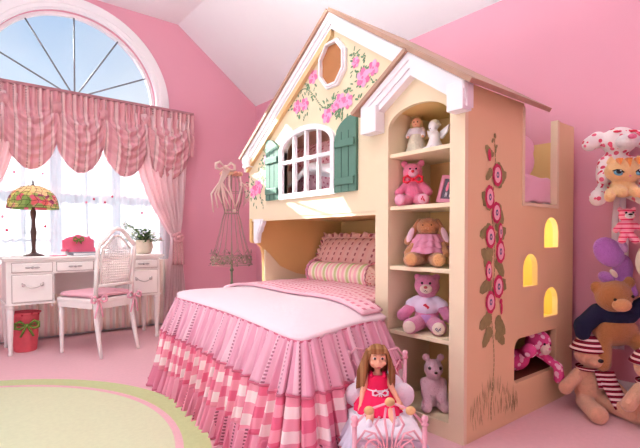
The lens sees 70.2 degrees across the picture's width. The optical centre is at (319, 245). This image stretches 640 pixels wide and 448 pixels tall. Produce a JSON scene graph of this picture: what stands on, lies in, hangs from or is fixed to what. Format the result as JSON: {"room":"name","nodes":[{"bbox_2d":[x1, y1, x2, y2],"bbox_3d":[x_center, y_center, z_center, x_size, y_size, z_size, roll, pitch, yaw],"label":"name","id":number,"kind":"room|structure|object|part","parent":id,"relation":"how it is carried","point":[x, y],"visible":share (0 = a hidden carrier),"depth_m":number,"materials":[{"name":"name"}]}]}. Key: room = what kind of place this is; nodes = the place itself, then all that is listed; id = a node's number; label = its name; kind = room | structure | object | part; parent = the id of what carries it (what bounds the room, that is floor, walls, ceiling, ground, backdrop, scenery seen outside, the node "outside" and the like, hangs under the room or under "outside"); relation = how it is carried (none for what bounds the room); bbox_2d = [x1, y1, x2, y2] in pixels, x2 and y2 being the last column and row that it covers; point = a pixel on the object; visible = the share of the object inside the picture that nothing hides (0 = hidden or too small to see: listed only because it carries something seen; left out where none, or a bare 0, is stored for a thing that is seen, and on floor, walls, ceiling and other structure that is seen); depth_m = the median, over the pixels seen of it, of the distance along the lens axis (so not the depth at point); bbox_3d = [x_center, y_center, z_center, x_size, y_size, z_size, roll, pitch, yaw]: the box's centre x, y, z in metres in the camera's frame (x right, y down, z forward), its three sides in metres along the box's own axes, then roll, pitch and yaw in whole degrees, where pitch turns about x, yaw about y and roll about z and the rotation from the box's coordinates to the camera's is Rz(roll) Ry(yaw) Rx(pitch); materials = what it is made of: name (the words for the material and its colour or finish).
{"room":"bedroom","nodes":[
{"label":"bedroom","id":0,"kind":"room"},
{"bbox_2d":[0,0,255,289],"bbox_3d":[-2.376,-0.777,4.409,3.970,3.240,0.160,-1,1,-39],"label":"wall","id":1,"kind":"structure","parent":0,"point":[224,117],"depth_m":5.16,"materials":[{"name":"pink paint"}]},
{"bbox_2d":[0,323,161,342],"bbox_3d":[-2.327,0.789,4.363,3.954,0.110,0.016,-1,1,-39],"label":"baseboard","id":2,"kind":"structure","parent":1,"relation":"attached to","point":[159,323],"depth_m":4.42,"materials":[{"name":"white paint"}]},
{"bbox_2d":[0,0,168,108],"bbox_3d":[-2.333,-0.931,4.355,1.860,2.830,0.165,-1,1,-39],"label":"window","id":3,"kind":"structure","parent":1,"relation":"in","point":[8,8],"depth_m":4.42,"materials":[{"name":"white paint"}]},
{"bbox_2d":[0,78,194,179],"bbox_3d":[-2.210,-1.046,4.202,2.211,0.738,0.262,-1,1,-39],"label":"valance","id":4,"kind":"object","parent":3,"relation":"attached to","point":[82,126],"visible":0.98,"depth_m":4.21,"materials":[{"name":"pink fabric"}]},
{"bbox_2d":[0,90,17,183],"bbox_3d":[-2.779,-0.240,3.736,0.622,2.130,0.153,-1,1,-39],"label":"drape","id":5,"kind":"object","parent":4,"relation":"hanging from","point":[5,156],"visible":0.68,"depth_m":3.85,"materials":[{"name":"pink fabric"}]},
{"bbox_2d":[0,144,169,341],"bbox_3d":[-2.250,-0.260,4.302,1.821,2.150,0.068,-1,1,-39],"label":"sheer curtain","id":6,"kind":"object","parent":4,"relation":"hanging from","point":[96,201],"visible":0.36,"depth_m":4.28,"materials":[{"name":"white fabric"}]},
{"bbox_3d":[-2.240,0.480,4.303,1.821,0.670,0.036,-1,1,-39],"label":"panel","id":7,"kind":"part","parent":6,"relation":"part of","materials":[{"name":"white fabric"}]},
{"bbox_2d":[135,113,186,323],"bbox_3d":[-1.624,-0.257,4.674,0.622,2.130,0.153,-1,1,-39],"label":"drape","id":8,"kind":"object","parent":4,"relation":"hanging from","point":[165,195],"visible":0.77,"depth_m":4.74,"materials":[{"name":"pink fabric"}]},
{"bbox_2d":[98,0,500,105],"bbox_3d":[-0.304,-2.017,1.838,4.210,0.910,6.730,-1,1,-39],"label":"ceiling","id":9,"kind":"structure","parent":0,"point":[255,44],"depth_m":4.45,"materials":[{"name":"white paint"}]},
{"bbox_2d":[0,324,639,447],"bbox_3d":[-0.291,0.917,1.873,3.970,0.060,6.450,-1,1,-39],"label":"floor","id":10,"kind":"structure","parent":0,"point":[561,423],"depth_m":3.02,"materials":[{"name":"pink carpet"}]},
{"bbox_2d":[13,309,40,352],"bbox_3d":[-2.405,0.695,3.718,0.230,0.320,0.235,-1,1,-39],"label":"basket","id":11,"kind":"object","parent":10,"relation":"on","point":[26,322],"visible":0.83,"depth_m":3.65,"materials":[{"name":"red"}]},
{"bbox_2d":[0,253,163,356],"bbox_3d":[-2.069,0.465,4.021,1.250,0.770,0.482,-1,1,-39],"label":"writing desk","id":12,"kind":"object","parent":10,"relation":"on","point":[25,280],"visible":0.88,"depth_m":3.72,"materials":[{"name":"white paint"}]},
{"bbox_3d":[-2.632,0.653,3.813,0.062,0.400,0.060,-1,1,-39],"label":"leg","id":13,"kind":"part","parent":12,"relation":"part of","materials":[{"name":"white paint"}]},
{"bbox_3d":[-2.405,0.658,3.534,0.062,0.400,0.060,-1,1,-39],"label":"leg","id":14,"kind":"part","parent":12,"relation":"part of","materials":[{"name":"white paint"}]},
{"bbox_3d":[-2.270,0.334,3.597,0.278,0.218,0.023,-1,1,-39],"label":"drawer","id":15,"kind":"part","parent":12,"relation":"part of","materials":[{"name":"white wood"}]},
{"bbox_3d":[-2.270,0.170,3.595,0.278,0.078,0.023,-1,1,-39],"label":"drawer","id":16,"kind":"part","parent":12,"relation":"part of","materials":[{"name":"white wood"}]},
{"bbox_2d":[6,180,58,255],"bbox_3d":[-2.392,-0.234,3.800,0.378,0.635,0.378,-1,1,-39],"label":"table lamp","id":17,"kind":"object","parent":12,"relation":"on","point":[32,197],"visible":1,"depth_m":3.71,"materials":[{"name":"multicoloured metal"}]},
{"bbox_3d":[-2.392,-0.407,3.796,0.375,0.192,0.375,-1,1,-39],"label":"lamp shade","id":18,"kind":"part","parent":17,"relation":"part of","materials":[{"name":"multicoloured glass"}]},
{"bbox_3d":[-2.255,0.310,3.578,0.152,0.048,0.033,-1,1,-39],"label":"handle","id":19,"kind":"part","parent":12,"relation":"part of","materials":[{"name":"grey metal"}]},
{"bbox_2d":[61,248,68,254],"bbox_3d":[-2.194,0.052,3.914,0.060,0.060,0.060,-1,1,-39],"label":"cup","id":20,"kind":"object","parent":12,"relation":"on","point":[64,250],"visible":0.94,"depth_m":3.90,"materials":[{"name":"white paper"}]},
{"bbox_3d":[-2.035,0.167,3.786,0.276,0.078,0.023,-1,1,-39],"label":"drawer","id":21,"kind":"part","parent":12,"relation":"part of","materials":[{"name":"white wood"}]},
{"bbox_2d":[62,235,95,251],"bbox_3d":[-2.166,-0.012,4.093,0.258,0.182,0.075,-1,1,-39],"label":"holder","id":22,"kind":"object","parent":12,"relation":"on","point":[77,243],"visible":0.94,"depth_m":4.09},
{"bbox_3d":[-2.145,0.040,4.068,0.258,0.078,0.008,-1,1,-39],"label":"panel","id":23,"kind":"part","parent":22,"relation":"part of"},
{"bbox_2d":[68,251,100,255],"bbox_3d":[-2.041,0.066,3.987,0.260,0.028,0.160,-1,1,-42],"label":"book","id":24,"kind":"object","parent":12,"relation":"on","point":[69,253],"visible":0.73,"depth_m":3.90,"materials":[{"name":"white paper"}]},
{"bbox_2d":[122,221,161,253],"bbox_3d":[-1.686,-0.081,4.342,0.385,0.310,0.360,-1,1,-39],"label":"potted plant","id":25,"kind":"object","parent":12,"relation":"on","point":[144,245],"visible":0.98,"depth_m":4.29,"materials":[{"name":"green plant"}]},
{"bbox_3d":[-1.687,0.008,4.351,0.172,0.131,0.172,-1,1,-39],"label":"pot","id":26,"kind":"part","parent":25,"relation":"part of","materials":[{"name":"beige ceramic"}]},
{"bbox_3d":[-1.605,0.325,4.138,0.258,0.218,0.023,-1,1,-39],"label":"drawer","id":27,"kind":"part","parent":12,"relation":"part of","materials":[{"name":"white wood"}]},
{"bbox_3d":[-1.590,0.300,4.119,0.152,0.048,0.033,-1,1,-39],"label":"handle","id":28,"kind":"part","parent":12,"relation":"part of","materials":[{"name":"grey metal"}]},
{"bbox_3d":[-1.751,0.641,4.529,0.062,0.400,0.060,-1,1,-39],"label":"leg","id":29,"kind":"part","parent":12,"relation":"part of","materials":[{"name":"white paint"}]},
{"bbox_3d":[-1.605,0.161,4.135,0.258,0.078,0.023,-1,1,-39],"label":"drawer","id":30,"kind":"part","parent":12,"relation":"part of","materials":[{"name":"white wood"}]},
{"bbox_3d":[-1.524,0.646,4.250,0.062,0.400,0.060,-1,1,-39],"label":"leg","id":31,"kind":"part","parent":12,"relation":"part of","materials":[{"name":"white paint"}]},
{"bbox_2d":[57,227,141,358],"bbox_3d":[-1.798,0.351,3.711,0.498,1.014,0.488,0,1,25],"label":"desk chair","id":32,"kind":"object","parent":10,"relation":"on","point":[117,267],"visible":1,"depth_m":3.61,"materials":[{"name":"white paint"}]},
{"bbox_3d":[-2.071,0.649,3.649,0.047,0.415,0.048,0,1,25],"label":"leg","id":33,"kind":"part","parent":32,"relation":"part of","materials":[{"name":"white paint"}]},
{"bbox_3d":[-1.831,0.432,3.727,0.425,0.055,0.400,0,1,25],"label":"seat","id":34,"kind":"part","parent":32,"relation":"part of","materials":[{"name":"pink fabric"}]},
{"bbox_2d":[61,287,128,297],"bbox_3d":[-1.829,0.380,3.725,0.380,0.054,0.380,0,1,25],"label":"cushion","id":35,"kind":"object","parent":32,"relation":"on","point":[88,292],"depth_m":3.63,"materials":[{"name":"pink fabric"}]},
{"bbox_3d":[-1.691,0.645,3.476,0.102,0.434,0.042,0,1,25],"label":"leg","id":36,"kind":"part","parent":32,"relation":"part of","materials":[{"name":"white paint"}]},
{"bbox_3d":[-1.923,0.643,3.967,0.047,0.415,0.048,0,1,25],"label":"leg","id":37,"kind":"part","parent":32,"relation":"part of","materials":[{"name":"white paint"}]},
{"bbox_3d":[-1.627,0.137,3.627,0.082,0.582,0.380,0,1,25],"label":"backrest","id":38,"kind":"part","parent":32,"relation":"part of","materials":[{"name":"white wicker"}]},
{"bbox_3d":[-1.625,0.109,3.626,0.030,0.375,0.270,0,1,25],"label":"cane panel","id":39,"kind":"part","parent":32,"relation":"part of","materials":[{"name":"white wicker"}]},
{"bbox_3d":[-1.545,0.640,3.793,0.101,0.434,0.038,0,1,12],"label":"leg","id":40,"kind":"part","parent":32,"relation":"part of","materials":[{"name":"white paint"}]},
{"bbox_2d":[0,379,211,447],"bbox_3d":[-1.737,0.885,1.606,2.640,0.014,2.640,-1,1,-39],"label":"round rug","id":41,"kind":"object","parent":10,"relation":"on","point":[34,413],"visible":0.97,"depth_m":2.30,"materials":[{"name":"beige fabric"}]},
{"bbox_2d":[208,161,252,283],"bbox_3d":[-0.894,0.005,4.564,0.450,1.662,0.397,0,1,-21],"label":"dress form","id":42,"kind":"object","parent":10,"relation":"on","point":[220,186],"visible":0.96,"depth_m":4.48,"materials":[{"name":"pink metal"}]},
{"bbox_3d":[-0.886,-0.081,4.562,0.009,1.261,0.009,0,1,-17],"label":"rod","id":43,"kind":"part","parent":42,"relation":"part of","materials":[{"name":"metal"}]},
{"bbox_2d":[146,286,409,447],"bbox_3d":[-0.035,0.568,2.828,1.749,0.602,1.892,-1,1,-39],"label":"bed","id":44,"kind":"object","parent":10,"relation":"on","point":[254,367],"visible":0.73,"depth_m":2.03,"materials":[{"name":"fabric"}]},
{"bbox_2d":[177,286,385,340],"bbox_3d":[0.036,0.321,2.880,1.559,0.110,1.513,-1,1,-39],"label":"comforter","id":45,"kind":"object","parent":44,"relation":"on","point":[265,314],"depth_m":2.18,"materials":[{"name":"fabric"}]},
{"bbox_2d":[224,278,381,315],"bbox_3d":[0.050,0.277,2.910,0.758,0.074,1.401,-1,1,-39],"label":"quilt","id":46,"kind":"object","parent":44,"relation":"on","point":[360,298],"visible":0.84,"depth_m":2.68,"materials":[{"name":"pink fabric"}]},
{"bbox_2d":[305,258,374,285],"bbox_3d":[0.160,0.193,3.136,0.193,0.193,0.692,-1,1,-39],"label":"bolster pillow","id":47,"kind":"object","parent":46,"relation":"on","point":[317,269],"visible":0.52,"depth_m":3.05,"materials":[{"name":"fabric"}]},
{"bbox_2d":[314,232,374,263],"bbox_3d":[0.218,0.108,3.478,0.227,0.434,0.831,-1,1,-39],"label":"ruffled pillow","id":48,"kind":"object","parent":44,"relation":"on","point":[357,248],"visible":0.41,"depth_m":3.46,"materials":[{"name":"fabric"}]},
{"bbox_2d":[338,347,429,447],"bbox_3d":[0.242,0.663,1.783,0.406,0.457,0.429,0,1,0],"label":"bed","id":49,"kind":"object","parent":10,"relation":"on","point":[355,433],"visible":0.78,"depth_m":1.61,"materials":[{"name":"pink metal"}]},
{"bbox_3d":[0.120,0.741,1.584,0.028,0.304,0.028,0,1,0],"label":"post","id":50,"kind":"part","parent":49,"relation":"part of","materials":[{"name":"pink metal"}]},
{"bbox_2d":[354,343,403,426],"bbox_3d":[0.228,0.527,1.772,0.199,0.272,0.254,0,1,0],"label":"doll","id":51,"kind":"object","parent":49,"relation":"on","point":[376,385],"visible":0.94,"depth_m":1.78,"materials":[{"name":"red fabric"}]},
{"bbox_2d":[345,371,413,406],"bbox_3d":[0.247,0.592,1.894,0.290,0.150,0.095,0,1,0],"label":"pillow","id":52,"kind":"object","parent":49,"relation":"on","point":[405,392],"depth_m":1.86,"materials":[{"name":"pink fabric"}]},
{"bbox_3d":[0.242,0.724,1.769,0.224,0.070,0.350,0,1,0],"label":"doll mattress","id":53,"kind":"part","parent":49,"relation":"part of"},
{"bbox_3d":[0.364,0.665,1.953,0.028,0.441,0.028,0,1,0],"label":"post","id":54,"kind":"part","parent":49,"relation":"part of","materials":[{"name":"pink metal"}]},
{"bbox_3d":[0.364,0.741,1.584,0.028,0.304,0.028,0,1,0],"label":"post","id":55,"kind":"part","parent":49,"relation":"part of","materials":[{"name":"pink metal"}]},
{"bbox_2d":[239,7,573,445],"bbox_3d":[0.447,-0.262,3.046,1.198,2.258,2.033,-1,1,-39],"label":"bed","id":56,"kind":"object","parent":10,"relation":"on","point":[506,277],"visible":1,"depth_m":2.39,"materials":[{"name":"beige paint"}]},
{"bbox_2d":[265,140,278,200],"bbox_3d":[-0.330,-0.536,3.186,0.020,0.430,0.165,-1,1,-39],"label":"shutter","id":57,"kind":"object","parent":56,"relation":"hanging from","point":[271,146],"depth_m":3.17,"materials":[{"name":"green paint"}]},
{"bbox_3d":[-0.017,-1.022,3.282,0.705,0.746,1.053,-1,1,-39],"label":"roof panel","id":58,"kind":"part","parent":56,"relation":"part of","materials":[{"name":"white wood"}]},
{"bbox_3d":[-0.238,-0.914,3.061,0.027,0.730,0.985,-1,1,-39],"label":"molding","id":59,"kind":"part","parent":56,"relation":"part of","materials":[{"name":"beige paint"}]},
{"bbox_3d":[-0.102,0.321,3.810,1.100,1.065,0.028,-1,1,-39],"label":"panel","id":60,"kind":"part","parent":56,"relation":"part of","materials":[{"name":"paint"}]},
{"bbox_3d":[0.078,-1.072,2.687,0.005,0.231,0.194,-1,1,-39],"label":"octagonal panel","id":61,"kind":"part","parent":56,"relation":"part of","materials":[{"name":"orange wood"}]},
{"bbox_3d":[0.069,-1.072,2.679,0.030,0.272,0.241,-1,1,-39],"label":"octagonal frame","id":62,"kind":"part","parent":56,"relation":"part of","materials":[{"name":"white paint"}]},
{"bbox_2d":[334,115,357,192],"bbox_3d":[0.148,-0.525,2.598,0.020,0.430,0.180,-1,1,-39],"label":"shutter","id":63,"kind":"object","parent":56,"relation":"hanging from","point":[346,126],"depth_m":2.58,"materials":[{"name":"green paint"}]},
{"bbox_3d":[0.332,-0.817,2.331,0.128,0.246,0.380,-1,1,-39],"label":"roof panel","id":64,"kind":"part","parent":56,"relation":"part of","materials":[{"name":"white wood"}]},
{"bbox_2d":[394,160,432,205],"bbox_3d":[0.476,-0.323,2.330,0.196,0.244,0.172,0,1,19],"label":"teddy bear","id":65,"kind":"object","parent":56,"relation":"on","point":[416,192],"visible":0.93,"depth_m":2.33},
{"bbox_2d":[406,116,429,151],"bbox_3d":[0.508,-0.576,2.394,0.148,0.209,0.123,0,1,23],"label":"doll","id":66,"kind":"object","parent":56,"relation":"on","point":[416,135],"visible":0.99,"depth_m":2.36,"materials":[{"name":"beige fabric"}]},
{"bbox_2d":[288,162,550,203],"bbox_3d":[0.507,-0.409,3.072,0.950,0.360,1.781,-1,1,-39],"label":"mattress","id":67,"kind":"object","parent":56,"relation":"on","point":[537,190],"visible":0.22,"depth_m":2.53,"materials":[{"name":"pink fabric"}]},
{"bbox_2d":[288,147,303,193],"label":"floral pillow","id":68,"kind":"object","parent":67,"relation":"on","point":[300,151],"depth_m":3.42,"materials":[{"name":"pink fabric"}]},
{"bbox_2d":[288,162,329,187],"bbox_3d":[0.321,-0.490,3.285,0.876,0.206,1.159,-1,1,-39],"label":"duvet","id":69,"kind":"object","parent":67,"relation":"on","point":[312,166],"depth_m":3.13,"materials":[{"name":"white fabric"}]},
{"bbox_2d":[309,144,315,162],"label":"floral pillow","id":70,"kind":"object","parent":67,"relation":"on","point":[312,148],"depth_m":3.31,"materials":[{"name":"pink fabric"}]},
{"bbox_2d":[309,175,315,190],"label":"floral pillow","id":71,"kind":"object","parent":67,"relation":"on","point":[312,178],"depth_m":3.27,"materials":[{"name":"pink fabric"}]},
{"bbox_2d":[322,140,329,163],"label":"floral pillow","id":72,"kind":"object","parent":67,"relation":"on","point":[326,144],"depth_m":3.17,"materials":[{"name":"pink fabric"}]},
{"bbox_2d":[322,176,329,188],"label":"floral pillow","id":73,"kind":"object","parent":67,"relation":"on","point":[325,180],"depth_m":3.16,"materials":[{"name":"pink fabric"}]},
{"bbox_2d":[525,136,533,173],"bbox_3d":[1.077,-0.495,2.567,0.336,0.276,0.216,-1,1,-39],"label":"pillow","id":74,"kind":"object","parent":67,"relation":"on","point":[529,146],"visible":0.23,"depth_m":2.51,"materials":[{"name":"pink fabric"}]},
{"bbox_2d":[390,264,448,273],"bbox_3d":[0.608,0.113,2.319,0.334,0.020,0.372,-1,1,-39],"label":"shelf","id":75,"kind":"object","parent":56,"relation":"attached to","point":[394,268],"depth_m":2.26,"materials":[{"name":"beige paint"}]},
{"bbox_2d":[390,324,448,344],"bbox_3d":[0.608,0.442,2.325,0.334,0.020,0.372,-1,1,-39],"label":"shelf","id":76,"kind":"object","parent":56,"relation":"attached to","point":[395,329],"depth_m":2.25,"materials":[{"name":"beige paint"}]},
{"bbox_2d":[390,143,449,164],"bbox_3d":[0.608,-0.460,2.309,0.334,0.020,0.372,-1,1,-39],"label":"shelf","id":77,"kind":"object","parent":56,"relation":"attached to","point":[435,155],"depth_m":2.30,"materials":[{"name":"beige paint"}]},
{"bbox_2d":[390,202,449,212],"bbox_3d":[0.608,-0.193,2.313,0.334,0.020,0.372,-1,1,-39],"label":"shelf","id":78,"kind":"object","parent":56,"relation":"attached to","point":[434,207],"depth_m":2.28,"materials":[{"name":"beige paint"}]},
{"bbox_2d":[375,78,467,445],"bbox_3d":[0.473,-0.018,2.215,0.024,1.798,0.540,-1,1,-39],"label":"bookcase","id":79,"kind":"object","parent":56,"relation":"attached to","point":[455,428],"depth_m":2.09,"materials":[{"name":"beige paint"}]},
{"bbox_2d":[397,274,448,335],"bbox_3d":[0.532,0.288,2.286,0.296,0.288,0.232,0,1,19],"label":"teddy bear","id":80,"kind":"object","parent":56,"relation":"on","point":[426,306],"visible":0.96,"depth_m":2.29},
{"bbox_2d":[403,218,448,267],"bbox_3d":[0.544,-0.021,2.302,0.252,0.245,0.263,0,1,19],"label":"plush bunny","id":81,"kind":"object","parent":56,"relation":"on","point":[430,247],"visible":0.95,"depth_m":2.27,"materials":[{"name":"beige fur"}]},
{"bbox_2d":[402,102,449,121],"bbox_3d":[0.600,-0.699,2.338,0.344,0.012,0.490,-1,1,-39],"label":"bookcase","id":82,"kind":"object","parent":56,"relation":"attached to","point":[430,111],"depth_m":2.37,"materials":[{"name":"paint"}]},
{"bbox_2d":[410,390,448,421],"bbox_3d":[0.608,0.814,2.331,0.334,0.020,0.372,-1,1,-39],"label":"shelf","id":83,"kind":"object","parent":56,"relation":"attached to","point":[435,415],"depth_m":2.21,"materials":[{"name":"beige paint"}]},
{"bbox_2d":[420,353,448,412],"bbox_3d":[0.563,0.670,2.246,0.142,0.269,0.154,0,1,3],"label":"teddy bear","id":84,"kind":"object","parent":56,"relation":"on","point":[434,393],"visible":0.98,"depth_m":2.22,"materials":[{"name":"pink fur"}]},
{"bbox_2d":[424,119,449,147],"bbox_3d":[0.566,-0.548,2.256,0.107,0.158,0.155,-1,1,-29],"label":"angel figurine","id":85,"kind":"object","parent":56,"relation":"on","point":[434,136],"visible":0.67,"depth_m":2.23,"materials":[{"name":"white ceramic"}]},
{"bbox_3d":[0.620,-1.038,2.498,0.705,0.686,0.968,-1,1,-39],"label":"roof panel","id":86,"kind":"part","parent":56,"relation":"part of","materials":[{"name":"white wood"}]},
{"bbox_3d":[0.529,-0.807,2.020,0.042,0.254,0.352,-1,1,-39],"label":"roof panel","id":87,"kind":"part","parent":56,"relation":"part of","materials":[{"name":"white wood"}]},
{"bbox_2d":[436,175,449,202],"bbox_3d":[0.641,-0.277,2.229,0.136,0.153,0.048,1,1,43],"label":"photo frame","id":88,"kind":"object","parent":56,"relation":"on","point":[443,196],"visible":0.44,"depth_m":2.25,"materials":[{"name":"pink ceramic"}]},
{"bbox_2d":[441,179,449,198],"bbox_3d":[0.641,-0.277,2.228,0.086,0.106,0.007,10,-6,42],"label":"photo","id":89,"kind":"object","parent":88,"relation":"attached to","point":[445,183],"depth_m":2.25,"materials":[{"name":"multicoloured paper"}]},
{"bbox_2d":[514,332,564,383],"bbox_3d":[1.156,0.603,2.501,0.331,0.303,0.196,0,1,-24],"label":"plush bear","id":90,"kind":"object","parent":56,"relation":"in","point":[539,344],"visible":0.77,"depth_m":2.47},
{"bbox_3d":[1.177,-0.457,2.450,0.410,0.498,0.038,-1,1,-39],"label":"opening trim","id":91,"kind":"part","parent":56,"relation":"part of","materials":[{"name":"beige paint"}]},
{"bbox_2d":[558,334,639,424],"bbox_3d":[1.448,0.680,2.386,0.351,0.406,0.351,0,1,3],"label":"teddy bear","id":92,"kind":"object","parent":10,"relation":"on","point":[590,385],"visible":0.87,"depth_m":2.39},
{"bbox_2d":[620,348,639,422],"bbox_3d":[1.618,0.689,2.154,0.343,0.396,0.343,0,1,-1],"label":"teddy bear","id":93,"kind":"object","parent":10,"relation":"on","point":[630,402],"visible":0.99,"depth_m":2.20},
{"bbox_2d":[256,0,639,382],"bbox_3d":[1.296,-0.450,3.139,0.120,2.630,6.450,-1,1,-39],"label":"wall","id":94,"kind":"structure","parent":0,"point":[579,59],"depth_m":2.74,"materials":[{"name":"pink paint"}]},
{"bbox_2d":[573,277,639,371],"bbox_3d":[1.600,0.411,2.416,0.465,0.496,0.216,0,1,11],"label":"teddy bear","id":95,"kind":"object","parent":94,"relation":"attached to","point":[612,319],"visible":0.96,"depth_m":2.39},
{"bbox_2d":[582,127,639,205],"bbox_3d":[1.600,-0.424,2.425,0.354,0.423,0.216,0,1,11],"label":"plush dog","id":96,"kind":"object","parent":94,"relation":"attached to","point":[618,142],"visible":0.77,"depth_m":2.40},
{"bbox_2d":[604,155,639,201],"bbox_3d":[1.546,-0.340,2.306,0.218,0.238,0.140,0,1,11],"label":"kitten","id":97,"kind":"object","parent":96,"relation":"attached to","point":[622,173],"visible":1,"depth_m":2.27},
{"bbox_2d":[605,379,634,393],"bbox_3d":[1.243,0.807,3.119,0.016,0.118,6.450,-1,1,-39],"label":"baseboard","id":98,"kind":"structure","parent":94,"relation":"attached to","point":[627,385],"depth_m":2.54,"materials":[{"name":"white paint"}]},
{"bbox_2d":[611,197,628,349],"bbox_3d":[1.668,0.001,2.531,0.023,1.150,0.078,-1,1,-39],"label":"ribbon","id":99,"kind":"object","parent":94,"relation":"hanging from","point":[618,202],"visible":0.18,"depth_m":2.53,"materials":[{"name":"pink fabric"}]},
{"bbox_2d":[593,237,637,296],"bbox_3d":[1.572,0.111,2.442,0.224,0.318,0.101,0,1,0],"label":"plush bunny","id":100,"kind":"object","parent":99,"relation":"hanging from","point":[609,252],"visible":0.75,"depth_m":2.41,"materials":[{"name":"purple fabric"}]},
{"bbox_2d":[613,207,639,243],"bbox_3d":[1.582,-0.107,2.349,0.136,0.190,0.080,0,1,11],"label":"teddy bear","id":101,"kind":"object","parent":99,"relation":"hanging from","point":[626,227],"visible":1,"depth_m":2.33},
{"bbox_2d":[635,249,639,274],"bbox_3d":[1.708,0.098,2.292,0.227,0.263,0.198,-1,1,-39],"label":"toy","id":102,"kind":"object","parent":94,"relation":"attached to","point":[637,259],"visible":1,"depth_m":2.30,"materials":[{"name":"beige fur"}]}
]}

